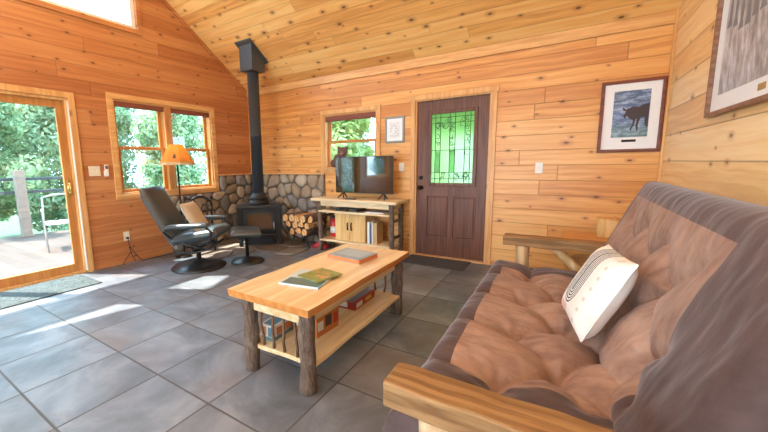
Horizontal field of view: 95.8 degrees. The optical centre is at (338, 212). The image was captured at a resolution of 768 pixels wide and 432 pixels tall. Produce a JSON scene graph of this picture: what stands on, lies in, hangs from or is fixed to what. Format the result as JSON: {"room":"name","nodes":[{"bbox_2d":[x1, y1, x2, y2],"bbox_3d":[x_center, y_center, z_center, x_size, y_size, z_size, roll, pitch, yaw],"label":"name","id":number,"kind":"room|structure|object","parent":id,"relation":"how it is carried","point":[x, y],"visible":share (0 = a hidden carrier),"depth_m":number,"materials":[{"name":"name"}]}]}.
{"room":"cabin living room","nodes":[
{"label":"cabin living room","id":0,"kind":"room"},
{"bbox_2d":[0,0,250,273],"bbox_3d":[-3.698,-1.607,3.125,0.150,5.200,7.350,4,9,33],"label":"wall","id":1,"kind":"structure","parent":0,"point":[43,48],"depth_m":4.38,"materials":[{"name":"brown wood"}]},
{"bbox_2d":[0,83,94,291],"bbox_3d":[-3.646,-0.205,3.344,0.174,2.121,1.972,4,9,33],"label":"door","id":2,"kind":"structure","parent":1,"relation":"in","point":[64,107],"depth_m":3.99,"materials":[{"name":"brown wood"}]},
{"bbox_2d":[19,0,142,35],"bbox_3d":[-3.139,-3.095,3.775,0.140,1.747,1.710,4,9,33],"label":"window","id":3,"kind":"structure","parent":1,"relation":"in","point":[130,27],"depth_m":4.20,"materials":[{"name":"brown wood"}]},
{"bbox_2d":[88,166,100,175],"bbox_3d":[-2.981,-0.500,4.205,0.018,0.120,0.125,4,9,33],"label":"light switch","id":4,"kind":"object","parent":1,"relation":"attached to","point":[93,170],"visible":1,"depth_m":4.21,"materials":[{"name":"beige plastic"}]},
{"bbox_2d":[104,165,108,175],"bbox_3d":[-2.908,-0.521,4.307,0.027,0.145,0.052,4,9,33],"label":"remote holder","id":5,"kind":"object","parent":1,"relation":"attached to","point":[106,172],"visible":1,"depth_m":4.30,"materials":[{"name":"white plastic"}]},
{"bbox_2d":[123,231,129,240],"bbox_3d":[-2.814,0.318,4.565,0.009,0.120,0.075,4,9,33],"label":"wall outlet","id":6,"kind":"object","parent":1,"relation":"attached to","point":[125,234],"visible":1,"depth_m":4.56,"materials":[{"name":"beige plastic"}]},
{"bbox_2d":[123,237,171,264],"bbox_3d":[-2.652,0.475,4.746,0.075,0.347,0.664,4,10,34],"label":"power cord","id":7,"kind":"object","parent":1,"relation":"attached to","point":[126,237],"visible":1,"depth_m":4.59,"materials":[{"name":"black plastic"}]},
{"bbox_2d":[105,92,218,199],"bbox_3d":[-2.502,-0.921,5.033,0.172,1.343,1.575,4,9,33],"label":"window","id":8,"kind":"structure","parent":1,"relation":"in","point":[163,113],"depth_m":4.95,"materials":[{"name":"brown wood"}]},
{"bbox_2d":[114,101,208,116],"bbox_3d":[-2.474,-1.462,4.933,0.051,0.065,1.395,4,9,33],"label":"roller shade","id":9,"kind":"object","parent":8,"relation":"attached to","point":[165,109],"depth_m":4.87,"materials":[{"name":"brown fabric"}]},
{"bbox_2d":[161,0,246,92],"bbox_3d":[-2.634,-3.142,4.438,0.022,2.557,3.570,4,9,33],"label":"trim","id":10,"kind":"structure","parent":1,"relation":"attached to","point":[165,2],"depth_m":5.30,"materials":[{"name":"brown wood"}]},
{"bbox_2d":[170,174,251,251],"bbox_3d":[-2.017,-0.046,5.699,0.071,1.100,1.600,4,9,33],"label":"stone wall","id":11,"kind":"structure","parent":0,"point":[233,189],"depth_m":5.82,"materials":[{"name":"grey stone"}]},
{"bbox_2d":[0,236,491,431],"bbox_3d":[-1.212,1.063,1.982,5.587,0.145,7.200,4,9,33],"label":"floor","id":12,"kind":"structure","parent":0,"point":[148,347],"depth_m":2.32,"materials":[{"name":"tile"}]},
{"bbox_2d":[0,274,101,309],"bbox_3d":[-3.264,0.852,3.352,0.575,0.012,1.485,4,9,33],"label":"rug","id":13,"kind":"object","parent":12,"relation":"on","point":[10,298],"visible":1,"depth_m":3.59,"materials":[{"name":"fabric"}]},
{"bbox_2d":[158,144,195,257],"bbox_3d":[-2.207,-0.146,4.795,0.440,1.555,0.440,4,9,33],"label":"floor lamp","id":14,"kind":"object","parent":12,"relation":"on","point":[175,154],"visible":0.91,"depth_m":4.61,"materials":[{"name":"brown metal"}]},
{"bbox_2d":[139,186,230,273],"bbox_3d":[-1.883,0.185,4.311,0.909,1.022,0.740,-1,8,0],"label":"recliner chair","id":15,"kind":"object","parent":12,"relation":"on","point":[156,199],"visible":0.91,"depth_m":4.13,"materials":[{"name":"black leather"}]},
{"bbox_2d":[179,201,207,230],"bbox_3d":[-1.797,0.058,4.314,0.219,0.368,0.396,-1,8,0],"label":"throw cushion","id":16,"kind":"object","parent":15,"relation":"on","point":[191,210],"visible":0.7,"depth_m":4.20,"materials":[{"name":"beige fabric"}]},
{"bbox_2d":[187,195,215,250],"bbox_3d":[-2.043,0.168,5.121,0.358,0.838,0.310,-5,9,-27],"label":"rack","id":17,"kind":"object","parent":12,"relation":"on","point":[210,197],"visible":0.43,"depth_m":5.12,"materials":[{"name":"black metal"}]},
{"bbox_2d":[230,226,264,265],"bbox_3d":[-1.214,0.428,4.542,0.440,0.455,0.450,-3,8,-17],"label":"ottoman","id":18,"kind":"object","parent":12,"relation":"on","point":[246,232],"visible":1,"depth_m":4.43,"materials":[{"name":"black leather"}]},
{"bbox_2d":[236,71,281,246],"bbox_3d":[-1.282,-0.809,5.384,0.680,2.640,0.590,-3,8,-12],"label":"wood stove","id":19,"kind":"object","parent":12,"relation":"on","point":[259,211],"visible":0.92,"depth_m":5.32,"materials":[{"name":"black metal"}]},
{"bbox_2d":[284,221,326,247],"bbox_3d":[-0.517,0.324,5.359,0.637,0.387,0.300,4,9,33],"label":"log holder","id":20,"kind":"object","parent":12,"relation":"on","point":[311,233],"visible":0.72,"depth_m":5.28,"materials":[{"name":"black metal"}]},
{"bbox_2d":[286,221,293,226],"bbox_3d":[-0.675,0.154,5.416,0.100,0.084,0.380,4,9,33],"label":"log","id":21,"kind":"object","parent":20,"relation":"on","point":[288,223],"visible":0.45,"depth_m":5.25,"materials":[{"name":"brown wood"}]},
{"bbox_2d":[283,211,301,220],"bbox_3d":[-0.718,0.059,5.435,0.105,0.107,0.380,4,9,33],"label":"log","id":22,"kind":"object","parent":21,"relation":"on","point":[285,216],"visible":0.6,"depth_m":5.29,"materials":[{"name":"brown wood"}]},
{"bbox_2d":[289,211,308,220],"bbox_3d":[-0.617,0.064,5.383,0.108,0.109,0.380,4,9,33],"label":"log","id":23,"kind":"object","parent":21,"relation":"on","point":[291,217],"visible":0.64,"depth_m":5.24,"materials":[{"name":"brown wood"}]},
{"bbox_2d":[290,228,296,234],"bbox_3d":[-0.610,0.268,5.401,0.081,0.104,0.380,4,9,33],"label":"log","id":24,"kind":"object","parent":20,"relation":"on","point":[292,231],"visible":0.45,"depth_m":5.25,"materials":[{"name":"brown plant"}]},
{"bbox_2d":[295,227,304,233],"bbox_3d":[-0.511,0.258,5.360,0.115,0.087,0.380,4,9,33],"label":"log","id":25,"kind":"object","parent":20,"relation":"on","point":[298,230],"visible":0.47,"depth_m":5.21,"materials":[{"name":"brown wood"}]},
{"bbox_2d":[292,221,300,227],"bbox_3d":[-0.564,0.168,5.376,0.109,0.108,0.380,4,9,33],"label":"log","id":26,"kind":"object","parent":25,"relation":"on","point":[294,224],"visible":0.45,"depth_m":5.22,"materials":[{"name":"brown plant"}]},
{"bbox_2d":[294,212,311,221],"bbox_3d":[-0.533,0.076,5.315,0.100,0.104,0.380,4,9,33],"label":"log","id":27,"kind":"object","parent":26,"relation":"on","point":[296,217],"visible":0.55,"depth_m":5.17,"materials":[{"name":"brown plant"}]},
{"bbox_2d":[298,222,306,226],"bbox_3d":[-0.469,0.162,5.308,0.108,0.083,0.380,4,9,33],"label":"log","id":28,"kind":"object","parent":25,"relation":"on","point":[300,224],"visible":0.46,"depth_m":5.15,"materials":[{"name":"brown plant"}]},
{"bbox_2d":[300,212,317,222],"bbox_3d":[-0.436,0.080,5.248,0.106,0.107,0.380,4,9,33],"label":"log","id":29,"kind":"object","parent":28,"relation":"on","point":[304,218],"visible":0.62,"depth_m":5.11,"materials":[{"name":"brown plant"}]},
{"bbox_2d":[302,227,317,235],"bbox_3d":[-0.414,0.279,5.298,0.104,0.104,0.380,4,9,33],"label":"log","id":30,"kind":"object","parent":20,"relation":"on","point":[305,232],"visible":0.59,"depth_m":5.16,"materials":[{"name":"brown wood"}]},
{"bbox_2d":[304,221,323,228],"bbox_3d":[-0.374,0.184,5.253,0.090,0.099,0.380,4,9,33],"label":"log","id":31,"kind":"object","parent":30,"relation":"on","point":[307,225],"visible":0.63,"depth_m":5.13,"materials":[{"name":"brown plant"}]},
{"bbox_2d":[308,213,326,222],"bbox_3d":[-0.318,0.084,5.204,0.086,0.103,0.380,4,9,33],"label":"log","id":32,"kind":"object","parent":31,"relation":"on","point":[314,218],"visible":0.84,"depth_m":5.08,"materials":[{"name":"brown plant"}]},
{"bbox_2d":[227,244,408,396],"bbox_3d":[-0.041,0.658,2.526,0.629,0.522,1.370,4,9,33],"label":"coffee table","id":33,"kind":"object","parent":12,"relation":"on","point":[302,306],"visible":0.88,"depth_m":2.11,"materials":[{"name":"brown wood"}]},
{"bbox_2d":[261,316,293,340],"bbox_3d":[-0.384,0.737,2.263,0.105,0.101,0.265,4,9,30],"label":"game box","id":34,"kind":"object","parent":33,"relation":"on","point":[277,321],"visible":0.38,"depth_m":2.17,"materials":[{"name":"blue cardboard"}]},
{"bbox_2d":[264,316,281,324],"bbox_3d":[-0.385,0.687,2.256,0.080,0.001,0.240,4,9,30],"label":"print","id":35,"kind":"object","parent":34,"relation":"on","point":[277,321],"depth_m":2.19,"materials":[{"name":"blue"}]},
{"bbox_2d":[277,320,292,334],"bbox_3d":[-0.338,0.735,2.236,0.001,0.050,0.200,4,9,30],"label":"print","id":36,"kind":"object","parent":34,"relation":"on","point":[288,324],"depth_m":2.22},
{"bbox_2d":[278,269,332,289],"bbox_3d":[-0.193,0.430,2.236,0.280,0.013,0.300,2,9,23],"label":"magazine","id":37,"kind":"object","parent":33,"relation":"on","point":[294,280],"visible":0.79,"depth_m":2.15,"materials":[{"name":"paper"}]},
{"bbox_2d":[281,277,325,287],"bbox_3d":[-0.221,0.436,2.153,0.255,0.001,0.115,2,9,23],"label":"photo","id":38,"kind":"object","parent":37,"relation":"on","point":[289,281],"depth_m":2.14,"materials":[{"name":"teal"}]},
{"bbox_2d":[297,268,342,282],"bbox_3d":[-0.125,0.413,2.267,0.220,0.009,0.200,-9,11,-44],"label":"booklet","id":39,"kind":"object","parent":37,"relation":"on","point":[319,275],"visible":1,"depth_m":2.25,"materials":[{"name":"green"}]},
{"bbox_2d":[306,268,339,278],"bbox_3d":[-0.107,0.406,2.284,0.150,0.001,0.180,-9,11,-44],"label":"photo","id":40,"kind":"object","parent":39,"relation":"on","point":[321,273],"depth_m":2.27},
{"bbox_2d":[296,306,338,338],"bbox_3d":[-0.151,0.709,2.305,0.205,0.136,0.235,5,10,37],"label":"game box","id":41,"kind":"object","parent":33,"relation":"on","point":[330,320],"visible":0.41,"depth_m":2.24,"materials":[{"name":"orange cardboard"}]},
{"bbox_2d":[325,313,331,326],"bbox_3d":[-0.069,0.701,2.244,0.001,0.075,0.065,5,10,37],"label":"picture","id":42,"kind":"object","parent":41,"relation":"attached to","point":[328,318],"depth_m":2.24},
{"bbox_2d":[333,311,337,322],"bbox_3d":[-0.023,0.700,2.304,0.001,0.070,0.045,5,10,37],"label":"print","id":43,"kind":"object","parent":41,"relation":"attached to","point":[335,315],"depth_m":2.30},
{"bbox_2d":[258,288,399,366],"bbox_3d":[-0.030,0.759,2.525,0.523,0.027,1.206,4,9,33],"label":"shelf","id":44,"kind":"object","parent":33,"relation":"attached to","point":[351,322],"depth_m":2.25,"materials":[{"name":"brown wood"}]},
{"bbox_2d":[328,248,377,264],"bbox_3d":[0.109,0.345,2.731,0.310,0.035,0.250,5,10,39],"label":"book","id":45,"kind":"object","parent":33,"relation":"on","point":[354,256],"visible":1,"depth_m":2.68,"materials":[{"name":"grey paper"}]},
{"bbox_2d":[337,249,371,257],"bbox_3d":[0.121,0.326,2.744,0.240,0.001,0.160,5,10,39],"label":"photo","id":46,"kind":"object","parent":45,"relation":"on","point":[355,253],"depth_m":2.73,"materials":[{"name":"grey paper"}]},
{"bbox_2d":[339,288,373,310],"bbox_3d":[0.125,0.680,2.747,0.195,0.063,0.330,4,9,32],"label":"game box","id":47,"kind":"object","parent":33,"relation":"on","point":[365,295],"visible":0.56,"depth_m":2.64,"materials":[{"name":"red cardboard"}]},
{"bbox_2d":[347,288,371,302],"bbox_3d":[0.124,0.649,2.743,0.160,0.001,0.330,4,9,32],"label":"print","id":48,"kind":"object","parent":47,"relation":"on","point":[365,293],"depth_m":2.68,"materials":[{"name":"cardboard"}]},
{"bbox_2d":[311,241,329,248],"bbox_3d":[-0.287,0.497,5.279,0.309,0.081,0.145,4,9,31],"label":"cloth","id":49,"kind":"object","parent":12,"relation":"on","point":[315,245],"visible":0.66,"depth_m":5.24,"materials":[{"name":"red fabric"}]},
{"bbox_2d":[310,196,408,250],"bbox_3d":[0.264,0.195,4.891,1.360,0.773,0.432,4,9,33],"label":"tv stand","id":50,"kind":"object","parent":12,"relation":"on","point":[351,227],"visible":0.94,"depth_m":4.75,"materials":[{"name":"brown wood"}]},
{"bbox_2d":[330,215,335,236],"bbox_3d":[-0.075,0.205,5.207,0.113,0.322,0.113,-3,8,-12],"label":"fire extinguisher","id":51,"kind":"object","parent":50,"relation":"on","point":[332,222],"visible":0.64,"depth_m":5.17,"materials":[{"name":"red paint"}]},
{"bbox_2d":[336,207,365,211],"bbox_3d":[0.167,-0.043,4.899,0.360,0.040,0.244,4,9,33],"label":"dvd player","id":52,"kind":"object","parent":50,"relation":"on","point":[347,209],"visible":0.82,"depth_m":4.81},
{"bbox_2d":[318,207,398,216],"bbox_3d":[0.265,-0.004,4.851,1.120,0.025,0.367,4,9,33],"label":"shelf","id":53,"kind":"object","parent":50,"relation":"attached to","point":[331,209],"depth_m":4.74,"materials":[{"name":"brown wood"}]},
{"bbox_2d":[320,235,398,248],"bbox_3d":[0.279,0.415,4.921,1.120,0.025,0.340,4,9,33],"label":"shelf","id":54,"kind":"object","parent":50,"relation":"attached to","point":[385,244],"depth_m":4.78,"materials":[{"name":"brown wood"}]},
{"bbox_2d":[335,155,392,199],"bbox_3d":[0.334,-0.474,4.757,0.894,0.584,0.183,4,9,33],"label":"television","id":55,"kind":"object","parent":50,"relation":"on","point":[361,174],"visible":1,"depth_m":4.71,"materials":[{"name":"black plastic"}]},
{"bbox_2d":[367,220,374,243],"bbox_3d":[0.448,0.271,4.753,0.030,0.300,0.180,4,9,33],"label":"binder","id":56,"kind":"object","parent":50,"relation":"on","point":[369,222],"visible":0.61,"depth_m":4.68,"materials":[{"name":"white plastic"}]},
{"bbox_2d":[370,224,371,243],"bbox_3d":[0.475,0.288,4.737,0.022,0.270,0.180,4,9,33],"label":"book","id":57,"kind":"object","parent":50,"relation":"on","point":[370,224],"visible":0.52,"depth_m":4.66,"materials":[{"name":"blue paper"}]},
{"bbox_2d":[372,220,378,243],"bbox_3d":[0.497,0.270,4.720,0.020,0.310,0.180,4,9,33],"label":"book","id":58,"kind":"object","parent":50,"relation":"on","point":[375,220],"visible":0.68,"depth_m":4.65,"materials":[{"name":"grey paper"}]},
{"bbox_2d":[365,210,388,213],"bbox_3d":[0.516,-0.002,4.666,0.260,0.012,0.220,3,9,27],"label":"magazine","id":59,"kind":"object","parent":50,"relation":"on","point":[370,211],"visible":1,"depth_m":4.62,"materials":[{"name":"white paper"}]},
{"bbox_2d":[373,221,382,244],"bbox_3d":[0.534,0.282,4.698,0.055,0.290,0.180,4,9,33],"label":"game box","id":60,"kind":"object","parent":50,"relation":"on","point":[377,226],"visible":1,"depth_m":4.64,"materials":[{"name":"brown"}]},
{"bbox_2d":[403,254,470,270],"bbox_3d":[1.223,0.634,4.376,0.780,0.012,0.410,4,9,33],"label":"door mat","id":61,"kind":"object","parent":12,"relation":"on","point":[457,265],"visible":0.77,"depth_m":4.34,"materials":[{"name":"grey fabric"}]},
{"bbox_2d":[383,233,616,431],"bbox_3d":[1.293,0.497,1.782,1.134,1.002,2.534,4,9,33],"label":"futon","id":62,"kind":"object","parent":12,"relation":"on","point":[440,403],"visible":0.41,"depth_m":0.95,"materials":[{"name":"brown wood"}]},
{"bbox_2d":[382,181,767,431],"bbox_3d":[1.221,0.348,1.794,1.121,0.916,2.220,4,9,33],"label":"mattress","id":63,"kind":"object","parent":62,"relation":"on","point":[686,350],"visible":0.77,"depth_m":1.29,"materials":[{"name":"fabric"}]},
{"bbox_2d":[562,244,638,341],"bbox_3d":[1.248,0.377,1.675,0.231,0.379,0.417,2,9,23],"label":"throw pillow","id":64,"kind":"object","parent":63,"relation":"on","point":[607,278],"visible":1,"depth_m":1.55,"materials":[{"name":"white fabric"}]},
{"bbox_2d":[561,231,607,269],"bbox_3d":[2.525,0.504,3.349,0.640,0.510,0.480,4,9,33],"label":"end table","id":65,"kind":"object","parent":12,"relation":"on","point":[571,235],"visible":0.14,"depth_m":3.36,"materials":[{"name":"orange wood"}]},
{"bbox_2d":[596,216,620,237],"bbox_3d":[2.671,0.149,3.344,0.265,0.189,0.190,4,9,33],"label":"wooden box","id":66,"kind":"object","parent":65,"relation":"on","point":[605,226],"visible":0.54,"depth_m":3.32,"materials":[{"name":"orange wood"}]},
{"bbox_2d":[251,174,326,242],"bbox_3d":[-0.915,-0.095,5.913,1.640,1.100,0.071,4,9,33],"label":"stone wall","id":67,"kind":"structure","parent":0,"point":[294,192],"depth_m":5.76,"materials":[{"name":"grey stone"}]},
{"bbox_2d":[218,173,324,175],"bbox_3d":[-1.112,-0.608,5.564,1.665,0.020,0.735,4,9,33],"label":"trim","id":68,"kind":"structure","parent":67,"relation":"attached to","point":[242,173],"depth_m":5.75,"materials":[{"name":"brown wood"}]},
{"bbox_2d":[166,0,681,89],"bbox_3d":[-1.366,-2.645,1.525,6.407,3.100,8.400,4,9,33],"label":"ceiling","id":69,"kind":"structure","parent":0,"point":[298,40],"depth_m":4.24,"materials":[{"name":"brown wood"}]},
{"bbox_2d":[234,38,267,73],"bbox_3d":[-1.315,-2.329,5.207,0.330,0.415,0.360,4,9,33],"label":"box","id":70,"kind":"object","parent":69,"relation":"attached to","point":[251,58],"visible":0.93,"depth_m":5.11,"materials":[{"name":"grey paint"}]},
{"bbox_2d":[247,24,673,269],"bbox_3d":[0.770,-0.721,4.843,5.887,2.820,0.150,4,9,33],"label":"wall","id":71,"kind":"structure","parent":0,"point":[548,105],"depth_m":3.85,"materials":[{"name":"brown wood"}]},
{"bbox_2d":[319,104,380,172],"bbox_3d":[0.172,-1.059,5.132,1.030,0.940,0.240,4,9,33],"label":"window","id":72,"kind":"structure","parent":71,"relation":"in","point":[372,111],"depth_m":5.15,"materials":[{"name":"brown wood"}]},
{"bbox_2d":[330,146,347,166],"bbox_3d":[-0.004,-0.825,5.157,0.315,0.324,0.144,4,9,33],"label":"bear figurine","id":73,"kind":"object","parent":72,"relation":"on","point":[342,151],"visible":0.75,"depth_m":5.10,"materials":[{"name":"black plastic"}]},
{"bbox_2d":[325,111,375,121],"bbox_3d":[0.159,-1.399,5.074,0.860,0.080,0.055,4,9,33],"label":"roller shade","id":74,"kind":"object","parent":72,"relation":"attached to","point":[355,115],"depth_m":5.04,"materials":[{"name":"brown fabric"}]},
{"bbox_2d":[385,116,404,142],"bbox_3d":[0.757,-1.121,4.687,0.285,0.352,0.021,4,9,33],"label":"framed print","id":75,"kind":"object","parent":71,"relation":"attached to","point":[394,126],"visible":1,"depth_m":4.68,"materials":[{"name":"white paper"}]},
{"bbox_2d":[399,163,403,170],"bbox_3d":[0.853,-0.616,4.703,0.070,0.115,0.018,4,9,33],"label":"light switch","id":76,"kind":"object","parent":71,"relation":"attached to","point":[401,165],"visible":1,"depth_m":4.70,"materials":[{"name":"white plastic"}]},
{"bbox_2d":[409,85,498,264],"bbox_3d":[1.427,-0.440,4.411,1.070,2.122,0.180,4,9,33],"label":"door","id":77,"kind":"structure","parent":71,"relation":"in","point":[453,141],"depth_m":4.38,"materials":[{"name":"brown wood"}]},
{"bbox_2d":[246,10,675,96],"bbox_3d":[0.703,-1.935,4.601,5.587,0.125,0.022,4,9,33],"label":"trim","id":78,"kind":"structure","parent":71,"relation":"attached to","point":[664,18],"depth_m":3.88,"materials":[{"name":"brown wood"}]},
{"bbox_2d":[535,162,542,172],"bbox_3d":[2.219,-0.491,3.823,0.075,0.120,0.018,4,9,33],"label":"light switch","id":79,"kind":"object","parent":71,"relation":"attached to","point":[538,165],"visible":1,"depth_m":3.82,"materials":[{"name":"white plastic"}]},
{"bbox_2d":[596,75,667,152],"bbox_3d":[2.832,-0.931,3.347,0.485,0.687,0.027,4,9,33],"label":"framed print","id":80,"kind":"object","parent":71,"relation":"attached to","point":[631,117],"visible":1,"depth_m":3.34,"materials":[{"name":"white paper"}]},
{"bbox_2d":[660,0,767,206],"bbox_3d":[1.110,-1.253,0.016,0.150,5.200,7.350,4,9,33],"label":"wall","id":81,"kind":"structure","parent":0,"point":[726,154],"depth_m":2.36,"materials":[{"name":"brown wood"}]},
{"bbox_2d":[657,9,679,181],"bbox_3d":[3.053,-0.537,3.260,0.022,2.580,0.028,4,9,33],"label":"trim","id":82,"kind":"structure","parent":81,"relation":"attached to","point":[677,10],"depth_m":3.18,"materials":[{"name":"brown wood"}]},
{"bbox_2d":[703,0,767,117],"bbox_3d":[1.988,-1.006,1.574,0.034,0.980,1.440,4,9,33],"label":"framed print","id":83,"kind":"object","parent":81,"relation":"attached to","point":[738,70],"visible":1,"depth_m":1.88,"materials":[{"name":"walnut wood"},{"name":"printed paper"},{"name":"glass"}]},
{"label":"outside","id":84,"kind":"structure","parent":0,"visible":0},
{"bbox_2d":[0,183,207,238],"bbox_3d":[-11.102,0.517,15.765,54.000,0.100,55.000,4,9,33],"label":"ground","id":85,"kind":"structure","parent":84,"point":[9,229],"depth_m":14.46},
{"bbox_2d":[0,102,30,217],"bbox_3d":[-10.069,-2.012,9.508,2.597,6.612,2.558,4,10,34],"label":"broadleaf tree","id":86,"kind":"object","parent":85,"relation":"on","point":[10,128],"visible":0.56,"depth_m":9.85,"materials":[{"name":"green plant"}]},
{"bbox_2d":[0,104,61,221],"bbox_3d":[-11.664,-2.515,12.215,2.715,6.913,2.674,-2,8,-10],"label":"broadleaf tree","id":87,"kind":"object","parent":85,"relation":"on","point":[16,152],"visible":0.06,"depth_m":12.07,"materials":[{"name":"green plant"}]},
{"bbox_2d":[1,104,122,231],"bbox_3d":[-7.243,-1.580,9.236,2.402,5.737,2.550,-4,9,-22],"label":"broadleaf tree","id":88,"kind":"object","parent":85,"relation":"on","point":[41,120],"visible":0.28,"depth_m":8.69,"materials":[{"name":"green plant"}]},
{"bbox_2d":[49,107,137,230],"bbox_3d":[-8.475,-2.142,11.963,2.735,6.137,2.674,-3,8,-11],"label":"broadleaf tree","id":89,"kind":"object","parent":85,"relation":"on","point":[120,122],"visible":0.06,"depth_m":12.00,"materials":[{"name":"green plant"}]},
{"bbox_2d":[115,106,141,188],"bbox_3d":[-9.963,-2.712,14.788,2.848,6.534,2.912,4,10,34],"label":"broadleaf tree","id":90,"kind":"object","parent":85,"relation":"on","point":[130,185],"visible":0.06,"depth_m":14.93,"materials":[{"name":"green plant"}]},
{"bbox_2d":[130,109,206,187],"bbox_3d":[-5.542,-2.055,11.445,2.325,6.011,2.361,-5,9,-26],"label":"broadleaf tree","id":91,"kind":"object","parent":85,"relation":"on","point":[146,122],"visible":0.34,"depth_m":11.02,"materials":[{"name":"green plant"}]},
{"bbox_2d":[138,109,200,183],"bbox_3d":[-6.989,-2.712,14.153,2.597,6.612,2.558,2,8,20],"label":"broadleaf tree","id":92,"kind":"object","parent":85,"relation":"on","point":[199,119],"visible":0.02,"depth_m":13.77,"materials":[{"name":"green plant"}]},
{"bbox_2d":[196,117,206,175],"bbox_3d":[-5.493,-2.898,16.614,2.786,6.250,2.724,-5,9,-26],"label":"broadleaf tree","id":93,"kind":"object","parent":85,"relation":"on","point":[200,125],"visible":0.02,"depth_m":16.08,"materials":[{"name":"green plant"}]},
{"bbox_2d":[331,118,374,159],"bbox_3d":[0.034,-1.892,10.226,2.487,5.842,2.461,-6,9,-33],"label":"broadleaf tree","id":94,"kind":"object","parent":85,"relation":"on","point":[348,129],"visible":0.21,"depth_m":9.54,"materials":[{"name":"green plant"}]},
{"bbox_2d":[335,118,374,154],"bbox_3d":[0.184,-2.632,13.392,2.707,6.426,2.736,3,9,27],"label":"broadleaf tree","id":95,"kind":"object","parent":85,"relation":"on","point":[364,144],"visible":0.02,"depth_m":12.74,"materials":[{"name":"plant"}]},
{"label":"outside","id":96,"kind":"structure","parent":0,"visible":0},
{"bbox_2d":[0,230,73,277],"bbox_3d":[-5.203,0.788,4.808,3.900,0.120,9.200,4,9,33],"label":"floor","id":97,"kind":"structure","parent":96,"point":[18,255],"depth_m":5.38,"materials":[{"name":"grey wood"}]},
{"bbox_2d":[0,170,63,236],"bbox_3d":[-7.234,0.094,4.941,0.185,1.285,7.280,4,9,33],"label":"deck railing","id":98,"kind":"object","parent":97,"relation":"on","point":[18,178],"visible":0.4,"depth_m":6.60,"materials":[{"name":"grey painted wood"}]},
{"bbox_2d":[40,193,68,252],"bbox_3d":[-4.548,0.134,5.693,0.542,0.914,0.562,-8,11,-41],"label":"patio chair","id":99,"kind":"object","parent":97,"relation":"on","point":[55,222],"visible":0.57,"depth_m":5.44,"materials":[{"name":"grey metal"}]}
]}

